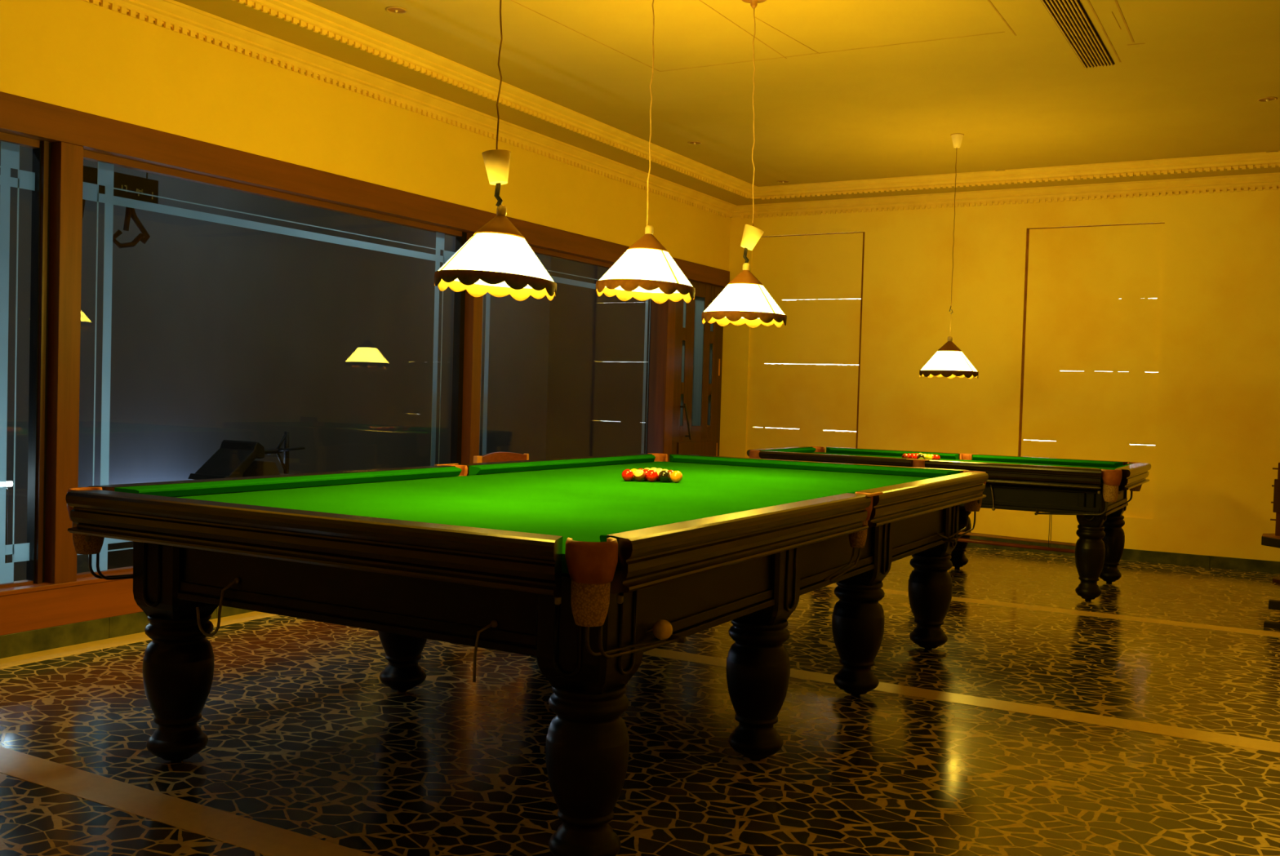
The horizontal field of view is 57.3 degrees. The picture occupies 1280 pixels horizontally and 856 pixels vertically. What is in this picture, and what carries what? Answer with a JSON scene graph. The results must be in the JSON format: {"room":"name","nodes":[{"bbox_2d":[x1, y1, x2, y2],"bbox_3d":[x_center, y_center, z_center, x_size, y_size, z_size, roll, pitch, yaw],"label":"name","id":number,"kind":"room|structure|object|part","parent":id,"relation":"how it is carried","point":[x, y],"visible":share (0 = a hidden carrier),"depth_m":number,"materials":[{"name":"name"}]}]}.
{"room":"games hall","nodes":[
{"label":"games hall","id":0,"kind":"room"},
{"bbox_2d":[0,0,730,271],"bbox_3d":[-2.850,-0.558,4.922,0.160,3.100,14.500,3,2,30],"label":"wall","id":1,"kind":"structure","parent":0,"point":[82,55],"depth_m":6.36,"materials":[{"name":"yellow paint"}]},
{"bbox_2d":[0,132,50,588],"bbox_3d":[-3.213,-0.277,4.316,0.075,1.974,2.182,3,2,30],"label":"window","id":2,"kind":"structure","parent":1,"relation":"in","point":[37,180],"depth_m":5.20,"materials":[{"name":"grey metal"}]},
{"bbox_3d":[-2.692,-0.287,5.246,0.055,1.970,0.050,3,2,30],"label":"frame","id":3,"kind":"part","parent":2,"relation":"part of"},
{"bbox_2d":[0,570,143,635],"bbox_3d":[-1.830,0.774,6.790,0.180,0.192,8.130,3,2,30],"label":"sill","id":4,"kind":"structure","parent":1,"relation":"attached to","point":[33,606],"depth_m":5.28,"materials":[{"name":"wood"}]},
{"bbox_2d":[44,141,83,584],"bbox_3d":[-2.637,-0.289,5.308,0.168,1.972,0.109,3,2,30],"label":"timber post","id":5,"kind":"object","parent":4,"relation":"on","point":[66,181],"visible":0.76,"depth_m":5.25,"materials":[{"name":"wood"}]},
{"bbox_2d":[449,231,483,464],"bbox_3d":[-1.166,-0.318,7.878,0.168,1.972,0.100,3,2,30],"label":"timber post","id":6,"kind":"object","parent":4,"relation":"on","point":[473,305],"visible":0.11,"depth_m":7.82,"materials":[{"name":"wood"}]},
{"bbox_2d":[647,298,675,462],"bbox_3d":[0.185,-0.344,10.239,0.168,1.972,0.140,3,2,30],"label":"timber post","id":7,"kind":"object","parent":4,"relation":"on","point":[663,315],"visible":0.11,"depth_m":10.18,"materials":[{"name":"wood"}]},
{"bbox_2d":[0,606,253,658],"bbox_3d":[-2.395,0.933,5.760,0.114,0.100,10.478,3,2,30],"label":"baseboard","id":8,"kind":"structure","parent":1,"relation":"attached to","point":[63,636],"depth_m":5.35,"materials":[{"name":"green stone"}]},
{"bbox_2d":[0,142,551,581],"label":"window","id":9,"kind":"structure","parent":1,"relation":"in","point":[106,163],"depth_m":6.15,"materials":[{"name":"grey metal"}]},
{"bbox_3d":[-1.216,-0.317,7.824,0.055,1.970,0.045,3,2,30],"label":"frame","id":10,"kind":"part","parent":9,"relation":"part of","materials":[{"name":"wood"}]},
{"bbox_2d":[0,91,729,287],"bbox_3d":[-1.506,-1.372,7.197,0.172,0.153,9.200,3,2,30],"label":"beam","id":11,"kind":"structure","parent":1,"relation":"attached to","point":[20,116],"depth_m":6.21,"materials":[{"name":"wood"}]},
{"bbox_2d":[82,0,737,217],"bbox_3d":[-2.689,-1.963,4.814,0.118,0.111,14.500,3,2,30],"label":"crown molding","id":12,"kind":"structure","parent":1,"relation":"attached to","point":[173,14],"depth_m":6.85,"materials":[{"name":"yellow paint"}]},
{"bbox_2d":[479,246,651,455],"bbox_3d":[-0.511,-0.331,9.059,0.052,1.974,2.600,3,2,30],"label":"window","id":13,"kind":"structure","parent":1,"relation":"in","point":[537,251],"depth_m":8.86,"materials":[{"name":"grey metal"}]},
{"bbox_2d":[671,280,724,456],"bbox_3d":[0.523,-0.203,10.738,0.120,2.262,1.060,3,2,30],"label":"door","id":14,"kind":"structure","parent":1,"relation":"in","point":[698,346],"depth_m":10.76,"materials":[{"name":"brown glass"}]},
{"bbox_3d":[0.381,-0.605,10.510,0.006,1.210,0.066,3,2,30],"label":"frosted glass","id":15,"kind":"part","parent":14,"relation":"part of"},
{"bbox_3d":[0.421,-0.057,10.527,0.075,0.328,0.148,3,2,30],"label":"handle","id":16,"kind":"part","parent":14,"relation":"part of","materials":[{"name":"metal"}]},
{"bbox_3d":[0.527,-0.608,10.766,0.006,1.210,0.206,3,2,30],"label":"frosted glass","id":17,"kind":"part","parent":14,"relation":"part of","materials":[{"name":"glass"}]},
{"bbox_3d":[0.656,-0.611,10.992,0.006,1.210,0.076,3,2,30],"label":"frosted glass","id":18,"kind":"part","parent":14,"relation":"part of","materials":[{"name":"glass"}]},
{"bbox_2d":[545,257,651,459],"bbox_3d":[-0.153,-0.570,11.744,1.930,3.100,0.180,3,2,30],"label":"wall","id":19,"kind":"structure","parent":0,"point":[596,344],"depth_m":11.82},
{"bbox_2d":[0,546,1279,855],"bbox_3d":[0.187,1.179,3.203,7.270,0.100,14.900,3,2,30],"label":"floor","id":20,"kind":"structure","parent":0,"point":[299,721],"depth_m":4.13,"materials":[{"name":"stone"}]},
{"bbox_2d":[473,452,528,463],"bbox_3d":[-0.704,0.575,7.136,0.445,0.837,0.532,3,2,30],"label":"wooden chair","id":21,"kind":"object","parent":20,"relation":"on","point":[495,456],"visible":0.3,"depth_m":7.24,"materials":[{"name":"brown wood"}]},
{"bbox_3d":[-0.975,0.378,7.010,0.035,0.422,0.048,3,2,30],"label":"post","id":22,"kind":"part","parent":21,"relation":"part of","materials":[{"name":"orange wood"}]},
{"bbox_2d":[65,453,988,855],"bbox_3d":[-0.018,0.639,4.754,1.984,0.880,3.860,3,2,29],"label":"table","id":23,"kind":"object","parent":20,"relation":"on","point":[571,565],"visible":0.98,"depth_m":3.52,"materials":[{"name":"black wood"}]},
{"bbox_3d":[-1.473,0.686,3.739,0.218,0.758,0.219,3,2,29],"label":"leg","id":24,"kind":"part","parent":23,"relation":"part of","materials":[{"name":"black wood"}]},
{"bbox_3d":[-1.276,0.242,4.408,0.092,0.136,1.735,3,2,29],"label":"rail","id":25,"kind":"part","parent":23,"relation":"part of","materials":[{"name":"black wood"}]},
{"bbox_2d":[115,466,462,497],"bbox_3d":[-1.204,0.200,4.387,0.051,0.042,1.695,3,2,29],"label":"cushion","id":26,"kind":"object","parent":23,"relation":"on","point":[256,485],"depth_m":4.24,"materials":[{"name":"green fabric"}]},
{"bbox_3d":[-0.930,0.288,3.102,1.738,0.136,0.092,3,2,29],"label":"rail","id":27,"kind":"part","parent":23,"relation":"part of","materials":[{"name":"black wood"}]},
{"bbox_3d":[-0.943,0.675,4.683,0.218,0.758,0.219,3,2,29],"label":"leg","id":28,"kind":"part","parent":23,"relation":"part of","materials":[{"name":"black wood"}]},
{"bbox_3d":[-0.862,0.165,5.223,0.016,0.008,0.150,3,2,29],"label":"pocket plate","id":29,"kind":"part","parent":23,"relation":"part of","materials":[{"name":"wood"}]},
{"bbox_3d":[-0.380,0.224,6.002,0.092,0.136,1.735,3,2,29],"label":"rail","id":30,"kind":"part","parent":23,"relation":"part of","materials":[{"name":"fabric"}]},
{"bbox_3d":[-0.012,0.433,4.749,1.724,0.203,3.380,3,2,29],"label":"frame","id":31,"kind":"part","parent":23,"relation":"part of","materials":[{"name":"black wood"}]},
{"bbox_2d":[468,454,655,475],"bbox_3d":[-0.326,0.182,5.951,0.051,0.042,1.695,3,2,29],"label":"cushion","id":32,"kind":"object","parent":23,"relation":"on","point":[497,468],"depth_m":5.78,"materials":[{"name":"green fabric"}]},
{"bbox_3d":[-0.131,0.746,2.986,0.218,0.758,0.219,3,2,29],"label":"leg","id":33,"kind":"part","parent":23,"relation":"part of","materials":[{"name":"black wood"}]},
{"bbox_2d":[621,469,633,481],"bbox_3d":[-0.054,0.206,5.121,0.053,0.053,0.053,0,2,-37],"label":"ball","id":34,"kind":"object","parent":23,"relation":"on","point":[627,475],"visible":1,"depth_m":5.10,"materials":[{"name":"plastic"}]},
{"bbox_2d":[631,468,637,480],"bbox_3d":[-0.025,0.206,5.166,0.053,0.053,0.053,3,2,43],"label":"ball","id":35,"kind":"object","parent":23,"relation":"on","point":[633,470],"visible":0.35,"depth_m":5.15,"materials":[{"name":"plastic"}]},
{"bbox_2d":[633,469,645,481],"bbox_3d":[-0.001,0.208,5.119,0.053,0.053,0.053,0,2,-41],"label":"ball","id":36,"kind":"object","parent":23,"relation":"on","point":[639,475],"visible":1,"depth_m":5.10,"materials":[{"name":"plastic"}]},
{"bbox_2d":[643,469,649,480],"bbox_3d":[0.028,0.207,5.164,0.053,0.053,0.053,1,2,-34],"label":"ball","id":37,"kind":"object","parent":23,"relation":"on","point":[646,471],"visible":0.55,"depth_m":5.15,"materials":[{"name":"plastic"}]},
{"bbox_2d":[645,470,657,482],"bbox_3d":[0.053,0.209,5.116,0.053,0.053,0.053,1,2,-28],"label":"ball","id":38,"kind":"object","parent":23,"relation":"on","point":[651,476],"visible":1,"depth_m":5.10,"materials":[{"name":"plastic"}]},
{"bbox_2d":[655,469,662,481],"bbox_3d":[0.082,0.209,5.161,0.053,0.053,0.053,0,2,-43],"label":"ball","id":39,"kind":"object","parent":23,"relation":"on","point":[658,471],"visible":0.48,"depth_m":5.14,"materials":[{"name":"plastic"}]},
{"bbox_2d":[652,619,672,640],"bbox_3d":[0.059,0.525,3.049,0.053,0.053,0.053,3,2,30],"label":"cue ball","id":40,"kind":"object","parent":23,"relation":"on","point":[662,629],"visible":1,"depth_m":3.03,"materials":[{"name":"plastic"}]},
{"bbox_2d":[657,470,670,482],"bbox_3d":[0.106,0.211,5.114,0.053,0.053,0.053,0,2,-39],"label":"ball","id":41,"kind":"object","parent":23,"relation":"on","point":[664,476],"visible":1,"depth_m":5.09,"materials":[{"name":"plastic"}]},
{"bbox_2d":[667,470,674,481],"bbox_3d":[0.135,0.210,5.158,0.053,0.053,0.053,1,2,-35],"label":"ball","id":42,"kind":"object","parent":23,"relation":"on","point":[670,472],"visible":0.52,"depth_m":5.14,"materials":[{"name":"plastic"}]},
{"bbox_2d":[670,471,682,483],"bbox_3d":[0.159,0.212,5.111,0.053,0.053,0.053,1,2,-33],"label":"ball","id":43,"kind":"object","parent":23,"relation":"on","point":[676,477],"visible":1,"depth_m":5.09,"materials":[{"name":"plastic"}]},
{"bbox_2d":[600,494,836,542],"bbox_3d":[0.314,0.267,3.534,0.051,0.042,1.695,3,2,29],"label":"cushion","id":44,"kind":"object","parent":23,"relation":"on","point":[603,538],"depth_m":3.24,"materials":[{"name":"green fabric"}]},
{"bbox_3d":[0.366,0.315,3.486,0.092,0.136,1.735,3,2,29],"label":"rail","id":45,"kind":"part","parent":23,"relation":"part of","materials":[{"name":"black wood"}]},
{"bbox_3d":[0.399,0.735,3.930,0.218,0.758,0.219,3,2,29],"label":"leg","id":46,"kind":"part","parent":23,"relation":"part of","materials":[{"name":"black wood"}]},
{"bbox_2d":[669,454,959,477],"bbox_3d":[0.883,0.206,6.324,1.664,0.042,0.051,3,2,29],"label":"cushion","id":47,"kind":"object","parent":23,"relation":"on","point":[682,459],"depth_m":6.29,"materials":[{"name":"green fabric"}]},
{"bbox_3d":[0.916,0.250,6.386,1.738,0.136,0.092,3,2,29],"label":"rail","id":48,"kind":"part","parent":23,"relation":"part of","materials":[{"name":"fabric"}]},
{"bbox_3d":[0.904,0.725,4.829,0.218,0.758,0.219,3,2,29],"label":"leg","id":49,"kind":"part","parent":23,"relation":"part of","materials":[{"name":"black wood"}]},
{"bbox_3d":[0.852,0.241,4.261,0.016,0.008,0.150,3,2,29],"label":"pocket plate","id":50,"kind":"part","parent":23,"relation":"part of","materials":[{"name":"gold metal"}]},
{"bbox_2d":[844,473,958,493],"bbox_3d":[1.193,0.249,5.099,0.051,0.042,1.695,3,2,29],"label":"cushion","id":51,"kind":"object","parent":23,"relation":"on","point":[862,491],"depth_m":4.81,"materials":[{"name":"green fabric"}]},
{"bbox_3d":[1.262,0.297,5.081,0.092,0.136,1.735,3,2,29],"label":"rail","id":52,"kind":"part","parent":23,"relation":"part of","materials":[{"name":"black wood"}]},
{"bbox_3d":[1.435,0.714,5.773,0.218,0.758,0.219,3,2,29],"label":"leg","id":53,"kind":"part","parent":23,"relation":"part of","materials":[{"name":"black wood"}]},
{"bbox_2d":[0,583,1279,855],"bbox_3d":[0.171,1.137,3.212,6.910,0.022,14.500,3,2,30],"label":"floor strip","id":54,"kind":"object","parent":20,"relation":"on","point":[257,837],"visible":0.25,"depth_m":3.68,"materials":[{"name":"beige stone"}]},
{"bbox_2d":[746,446,1151,601],"bbox_3d":[2.140,0.621,8.284,2.570,0.846,1.328,3,2,30],"label":"table","id":55,"kind":"object","parent":20,"relation":"on","point":[1095,491],"visible":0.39,"depth_m":7.50,"materials":[{"name":"black wood"}]},
{"bbox_3d":[1.075,0.221,8.889,0.092,0.136,1.082,3,2,30],"label":"rail","id":56,"kind":"part","parent":55,"relation":"part of","materials":[{"name":"black wood"}]},
{"bbox_2d":[760,447,815,453],"bbox_3d":[1.138,0.178,8.852,0.051,0.042,1.008,3,2,30],"label":"cushion","id":57,"kind":"object","parent":55,"relation":"on","point":[798,450],"depth_m":8.93,"materials":[{"name":"green fabric"}]},
{"bbox_3d":[1.332,0.252,8.035,1.090,0.136,0.092,3,2,30],"label":"rail","id":58,"kind":"part","parent":55,"relation":"part of","materials":[{"name":"fabric"}]},
{"bbox_2d":[826,447,959,459],"bbox_3d":[1.923,0.196,9.030,1.050,0.042,0.051,3,2,30],"label":"cushion","id":59,"kind":"object","parent":55,"relation":"on","point":[828,450],"depth_m":9.05,"materials":[{"name":"green fabric"}]},
{"bbox_3d":[1.942,0.240,9.101,1.090,0.136,0.092,3,2,30],"label":"rail","id":60,"kind":"part","parent":55,"relation":"part of","materials":[{"name":"black wood"}]},
{"bbox_2d":[902,453,909,458],"bbox_3d":[1.891,0.207,8.349,0.053,0.053,0.053,3,2,40],"label":"ball","id":61,"kind":"object","parent":55,"relation":"on","point":[904,455],"visible":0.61,"depth_m":8.33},
{"bbox_2d":[909,453,916,458],"bbox_3d":[1.943,0.209,8.337,0.053,0.053,0.053,1,2,-30],"label":"ball","id":62,"kind":"object","parent":55,"relation":"on","point":[913,455],"visible":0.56,"depth_m":8.32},
{"bbox_3d":[1.826,0.208,7.703,0.150,0.008,0.016,3,2,30],"label":"pocket plate","id":63,"kind":"part","parent":55,"relation":"part of","materials":[{"name":"gold metal"}]},
{"bbox_2d":[916,453,924,459],"bbox_3d":[1.995,0.211,8.326,0.053,0.053,0.053,2,2,16],"label":"ball","id":64,"kind":"object","parent":55,"relation":"on","point":[920,456],"visible":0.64,"depth_m":8.30,"materials":[{"name":"plastic"}]},
{"bbox_2d":[924,454,932,459],"bbox_3d":[2.047,0.213,8.314,0.053,0.053,0.053,0,2,-36],"label":"ball","id":65,"kind":"object","parent":55,"relation":"on","point":[927,456],"visible":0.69,"depth_m":8.29,"materials":[{"name":"plastic"}]},
{"bbox_2d":[932,454,940,460],"bbox_3d":[2.099,0.215,8.302,0.053,0.053,0.053,1,2,-30],"label":"ball","id":66,"kind":"object","parent":55,"relation":"on","point":[936,457],"visible":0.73,"depth_m":8.28,"materials":[{"name":"plastic"}]},
{"bbox_3d":[2.359,0.677,8.672,0.180,0.723,0.180,3,2,30],"label":"leg","id":67,"kind":"part","parent":55,"relation":"part of","materials":[{"name":"black wood"}]},
{"bbox_3d":[2.279,0.450,7.572,0.022,0.168,0.040,0,2,-38],"label":"hanging cord","id":68,"kind":"part","parent":55,"relation":"part of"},
{"bbox_3d":[2.359,0.298,7.447,1.090,0.136,0.092,3,2,30],"label":"rail","id":69,"kind":"part","parent":55,"relation":"part of","materials":[{"name":"black wood"}]},
{"bbox_3d":[2.146,0.414,8.278,2.300,0.168,1.078,3,2,30],"label":"frame","id":70,"kind":"part","parent":55,"relation":"part of","materials":[{"name":"black wood"}]},
{"bbox_2d":[972,454,1123,467],"bbox_3d":[2.920,0.241,8.459,1.050,0.042,0.051,3,2,30],"label":"cushion","id":71,"kind":"object","parent":55,"relation":"on","point":[1066,462],"depth_m":8.44,"materials":[{"name":"green fabric"}]},
{"bbox_3d":[2.969,0.286,8.513,1.090,0.136,0.092,3,2,30],"label":"rail","id":72,"kind":"part","parent":55,"relation":"part of","materials":[{"name":"fabric"}]},
{"bbox_3d":[2.833,0.727,7.375,0.180,0.723,0.180,3,2,30],"label":"leg","id":73,"kind":"part","parent":55,"relation":"part of","materials":[{"name":"black wood"}]},
{"bbox_3d":[3.275,0.719,8.148,0.180,0.723,0.180,3,2,30],"label":"leg","id":74,"kind":"part","parent":55,"relation":"part of","materials":[{"name":"black wood"}]},
{"bbox_2d":[1109,463,1133,470],"bbox_3d":[3.165,0.269,7.693,0.051,0.042,1.008,3,2,30],"label":"cushion","id":75,"kind":"object","parent":55,"relation":"on","point":[1131,464],"depth_m":7.55,"materials":[{"name":"green fabric"}]},
{"bbox_3d":[3.225,0.317,7.659,0.092,0.136,1.082,3,2,30],"label":"rail","id":76,"kind":"part","parent":55,"relation":"part of","materials":[{"name":"black wood"}]},
{"bbox_2d":[1261,462,1279,583],"bbox_3d":[4.696,0.683,8.418,0.397,0.860,0.397,3,2,30],"label":"stand","id":77,"kind":"object","parent":20,"relation":"on","point":[1267,540],"visible":1,"depth_m":8.44,"materials":[{"name":"red wood"}]},
{"bbox_2d":[1261,536,1279,548],"bbox_3d":[4.692,0.820,8.421,0.397,0.063,0.397,3,2,30],"label":"shelf","id":78,"kind":"object","parent":77,"relation":"attached to","point":[1270,541],"depth_m":8.37,"materials":[{"name":"wood"}]},
{"bbox_2d":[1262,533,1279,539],"bbox_3d":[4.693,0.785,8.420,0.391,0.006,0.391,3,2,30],"label":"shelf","id":79,"kind":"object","parent":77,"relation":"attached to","point":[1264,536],"depth_m":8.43,"materials":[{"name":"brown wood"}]},
{"bbox_3d":[4.701,0.494,8.412,0.270,0.240,0.056,3,2,30],"label":"panel","id":80,"kind":"part","parent":77,"relation":"part of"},
{"bbox_2d":[1263,600,1279,629],"bbox_3d":[3.928,1.081,6.562,0.760,0.125,0.270,3,2,30],"label":"rack","id":81,"kind":"object","parent":20,"relation":"on","point":[1273,604],"visible":1,"depth_m":6.78,"materials":[{"name":"wood"}]},
{"bbox_2d":[306,0,1279,186],"bbox_3d":[0.262,-2.020,3.124,7.310,0.100,14.900,3,2,30],"label":"ceiling","id":82,"kind":"structure","parent":0,"point":[1025,100],"depth_m":6.75,"materials":[{"name":"yellow paint"}]},
{"bbox_2d":[385,5,407,13],"bbox_3d":[-1.216,-2.082,5.847,0.106,0.016,0.106,3,2,30],"label":"recessed light","id":83,"kind":"object","parent":82,"relation":"in","point":[394,9],"visible":1,"depth_m":5.84,"materials":[{"name":"metal"}]},
{"bbox_2d":[232,0,758,199],"bbox_3d":[-2.445,-2.035,4.443,0.104,0.100,14.100,3,2,30],"label":"crown molding","id":84,"kind":"structure","parent":82,"relation":"attached to","point":[304,13],"depth_m":6.97,"materials":[{"name":"yellow paint"}]},
{"bbox_2d":[434,0,556,301],"bbox_3d":[-0.453,-1.220,3.841,0.402,1.578,0.402,3,2,30],"label":"pendant lamp","id":85,"kind":"object","parent":82,"relation":"hanging from","point":[497,260],"visible":1,"depth_m":3.77,"materials":[{"name":"beige plastic"}]},
{"bbox_3d":[-0.472,-0.556,3.860,0.396,0.158,0.396,3,2,30],"label":"lamp shade","id":86,"kind":"part","parent":85,"relation":"part of","materials":[{"name":"fabric"}]},
{"bbox_3d":[-0.451,-1.449,3.835,0.021,1.121,0.017,2,2,19],"label":"cord","id":87,"kind":"part","parent":85,"relation":"part of","materials":[{"name":"plastic"}]},
{"bbox_2d":[595,0,695,303],"bbox_3d":[0.042,-1.267,4.704,0.402,1.504,0.402,3,2,30],"label":"pendant lamp","id":88,"kind":"object","parent":82,"relation":"hanging from","point":[646,270],"visible":1,"depth_m":4.63,"materials":[{"name":"beige plastic"}]},
{"bbox_3d":[0.024,-0.638,4.722,0.396,0.154,0.396,3,2,30],"label":"lamp shade","id":89,"kind":"part","parent":88,"relation":"part of","materials":[{"name":"fabric"}]},
{"bbox_3d":[0.047,-1.415,4.700,0.014,1.208,0.016,3,2,30],"label":"cord","id":90,"kind":"part","parent":88,"relation":"part of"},
{"bbox_2d":[687,141,702,144],"bbox_3d":[0.405,-2.115,8.699,0.106,0.016,0.106,3,2,30],"label":"recessed light","id":91,"kind":"object","parent":82,"relation":"in","point":[688,142],"visible":1,"depth_m":8.69,"materials":[{"name":"metal"}]},
{"bbox_2d":[174,0,1279,205],"bbox_3d":[0.259,-1.927,3.127,6.910,0.085,14.500,3,2,30],"label":"crown molding","id":92,"kind":"structure","parent":82,"relation":"attached to","point":[235,11],"depth_m":7.66,"materials":[{"name":"yellow paint"}]},
{"bbox_2d":[701,0,786,328],"bbox_3d":[0.514,-1.257,5.529,0.402,1.543,0.402,3,2,30],"label":"pendant lamp","id":93,"kind":"object","parent":82,"relation":"hanging from","point":[744,300],"visible":1,"depth_m":5.46,"materials":[{"name":"beige plastic"}]},
{"bbox_3d":[0.495,-0.604,5.547,0.396,0.146,0.396,3,2,30],"label":"lamp shade","id":94,"kind":"part","parent":93,"relation":"part of","materials":[{"name":"fabric"}]},
{"bbox_3d":[0.536,-1.478,5.522,0.036,1.099,0.015,2,2,8],"label":"cord","id":95,"kind":"part","parent":93,"relation":"part of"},
{"bbox_2d":[777,180,789,182],"bbox_3d":[1.240,-2.131,10.145,0.106,0.016,0.106,3,2,30],"label":"recessed light","id":96,"kind":"object","parent":82,"relation":"in","point":[779,181],"visible":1,"depth_m":10.14,"materials":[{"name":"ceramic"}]},
{"bbox_2d":[511,0,1145,71],"bbox_3d":[0.807,-2.021,5.543,2.625,0.002,3.240,3,2,30],"label":"joint","id":97,"kind":"object","parent":82,"relation":"attached to","point":[1088,1],"visible":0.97,"depth_m":5.98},
{"bbox_2d":[919,133,978,378],"bbox_3d":[2.197,-1.204,8.231,0.402,1.703,0.402,3,2,30],"label":"pendant lamp","id":98,"kind":"object","parent":82,"relation":"hanging from","point":[948,362],"visible":1,"depth_m":8.15,"materials":[{"name":"beige plastic"}]},
{"bbox_3d":[2.176,-0.469,8.251,0.396,0.142,0.396,3,2,30],"label":"lamp shade","id":99,"kind":"part","parent":98,"relation":"part of","materials":[{"name":"fabric"}]},
{"bbox_3d":[2.204,-1.452,8.223,0.008,1.206,0.009,3,2,30],"label":"cord","id":100,"kind":"part","parent":98,"relation":"part of","materials":[{"name":"plastic"}]},
{"bbox_2d":[753,151,1279,199],"bbox_3d":[3.811,-1.979,8.926,6.514,0.100,0.104,3,2,30],"label":"crown molding","id":101,"kind":"structure","parent":82,"relation":"attached to","point":[1251,160],"depth_m":9.32,"materials":[{"name":"yellow paint"}]},
{"bbox_2d":[1040,0,1114,68],"bbox_3d":[1.852,-1.977,5.268,0.156,0.012,2.720,3,2,30],"label":"ceiling vent","id":102,"kind":"object","parent":82,"relation":"in","point":[1070,16],"visible":1,"depth_m":5.86,"materials":[{"name":"metal"}]},
{"bbox_2d":[1257,96,1277,102],"bbox_3d":[3.767,-1.971,7.039,0.106,0.016,0.106,3,2,30],"label":"recessed light","id":103,"kind":"object","parent":82,"relation":"in","point":[1269,98],"visible":1,"depth_m":7.03,"materials":[{"name":"metal"}]},
{"bbox_2d":[719,186,1279,561],"bbox_3d":[3.884,-0.492,9.537,7.270,3.100,0.200,3,2,30],"label":"wall","id":104,"kind":"structure","parent":0,"point":[1217,449],"depth_m":9.64,"materials":[{"name":"yellow paint"}]},
{"bbox_2d":[746,232,862,457],"bbox_3d":[1.513,-0.585,10.814,1.104,2.388,0.018,3,2,30],"label":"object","id":105,"kind":"structure","parent":104,"relation":"in","point":[811,270],"depth_m":10.79,"materials":[{"name":"yellow paint"}]},
{"bbox_2d":[760,222,1164,456],"bbox_3d":[2.576,-0.545,10.194,3.565,2.374,0.004,3,2,30],"label":"joint","id":106,"kind":"object","parent":104,"relation":"attached to","point":[1028,229],"visible":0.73,"depth_m":9.84,"materials":[{"name":"wood"}]},
{"bbox_2d":[730,172,1279,218],"bbox_3d":[3.831,-1.901,9.368,6.916,0.111,0.118,3,2,30],"label":"crown molding","id":107,"kind":"structure","parent":104,"relation":"attached to","point":[1267,180],"depth_m":9.73,"materials":[{"name":"yellow paint"}]},
{"bbox_2d":[957,537,1075,553],"bbox_3d":[2.205,0.757,7.908,1.430,0.053,0.033,3,2,30],"label":"baseboard","id":108,"kind":"structure","parent":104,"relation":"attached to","point":[959,540],"depth_m":7.74,"materials":[{"name":"brown wood"}]},
{"bbox_2d":[958,531,1075,546],"bbox_3d":[2.252,0.717,7.916,1.400,0.050,0.027,3,2,30],"label":"baseboard","id":109,"kind":"structure","parent":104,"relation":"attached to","point":[962,532],"depth_m":7.76,"materials":[{"name":"brown wood"}]},
{"bbox_2d":[1018,223,1164,519],"bbox_3d":[3.667,-0.471,9.582,1.061,2.353,0.018,3,2,30],"label":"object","id":110,"kind":"structure","parent":104,"relation":"in","point":[1091,313],"depth_m":9.54,"materials":[{"name":"yellow paint"}]},
{"bbox_2d":[967,536,1279,573],"bbox_3d":[3.778,1.011,9.492,6.888,0.092,0.014,3,2,30],"label":"baseboard","id":111,"kind":"structure","parent":104,"relation":"attached to","point":[1153,557],"depth_m":9.24,"materials":[{"name":"green stone"}]},
{"bbox_3d":[-3.341,-2.105,6.050,1.929,0.100,13.200,3,2,30],"label":"ceiling","id":112,"kind":"structure","parent":0,"visible":0},
{"bbox_2d":[83,165,158,204],"bbox_3d":[-2.587,-1.577,5.745,0.022,0.895,0.530,3,2,30],"label":"sign board","id":113,"kind":"object","parent":112,"relation":"hanging from","point":[123,181],"visible":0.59,"depth_m":5.84,"materials":[{"name":"metal"}]},
{"bbox_2d":[82,199,85,217],"bbox_3d":[-2.673,-1.029,5.588,0.042,0.192,0.071,3,2,30],"label":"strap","id":114,"kind":"object","parent":113,"relation":"hanging from","point":[83,200],"visible":0.07,"depth_m":5.59,"materials":[{"name":"leather"}]},
{"bbox_2d":[112,206,150,248],"bbox_3d":[-2.535,-1.008,5.832,0.038,0.242,0.217,3,2,30],"label":"strap","id":115,"kind":"object","parent":113,"relation":"hanging from","point":[144,236],"visible":0.88,"depth_m":5.82,"materials":[{"name":"leather"}]},
{"bbox_3d":[-3.434,1.092,6.139,1.929,0.100,13.200,3,2,30],"label":"floor","id":116,"kind":"structure","parent":0,"visible":0},
{"bbox_2d":[4,481,13,563],"bbox_3d":[-3.428,0.668,5.681,0.050,0.783,0.780,3,2,30],"label":"lamp","id":117,"kind":"object","parent":116,"relation":"on","point":[8,483],"visible":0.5,"depth_m":5.97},
{"bbox_2d":[107,541,133,569],"bbox_3d":[-3.270,0.790,7.943,0.060,0.413,0.800,3,2,30],"label":"cabinet","id":118,"kind":"object","parent":116,"relation":"on","point":[121,558],"visible":0.02,"depth_m":7.66,"materials":[{"name":"wood"}]},
{"bbox_3d":[-2.465,0.675,7.769,0.360,0.700,0.700,3,2,30],"label":"countertop","id":119,"kind":"structure","parent":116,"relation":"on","visible":0},
{"bbox_2d":[187,431,305,479],"bbox_3d":[-2.532,0.177,7.597,0.344,0.300,0.686,3,2,30],"label":"swivel chair","id":120,"kind":"object","parent":119,"relation":"on","point":[233,459],"visible":0.86,"depth_m":7.49,"materials":[{"name":"leather"}]},
{"bbox_3d":[-2.626,0.206,7.451,0.320,0.245,0.340,3,2,30],"label":"seat","id":121,"kind":"part","parent":120,"relation":"part of","materials":[{"name":"leather"}]},
{"bbox_3d":[-2.503,0.266,7.670,0.288,0.120,0.158,3,2,30],"label":"backrest","id":122,"kind":"part","parent":120,"relation":"part of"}
]}

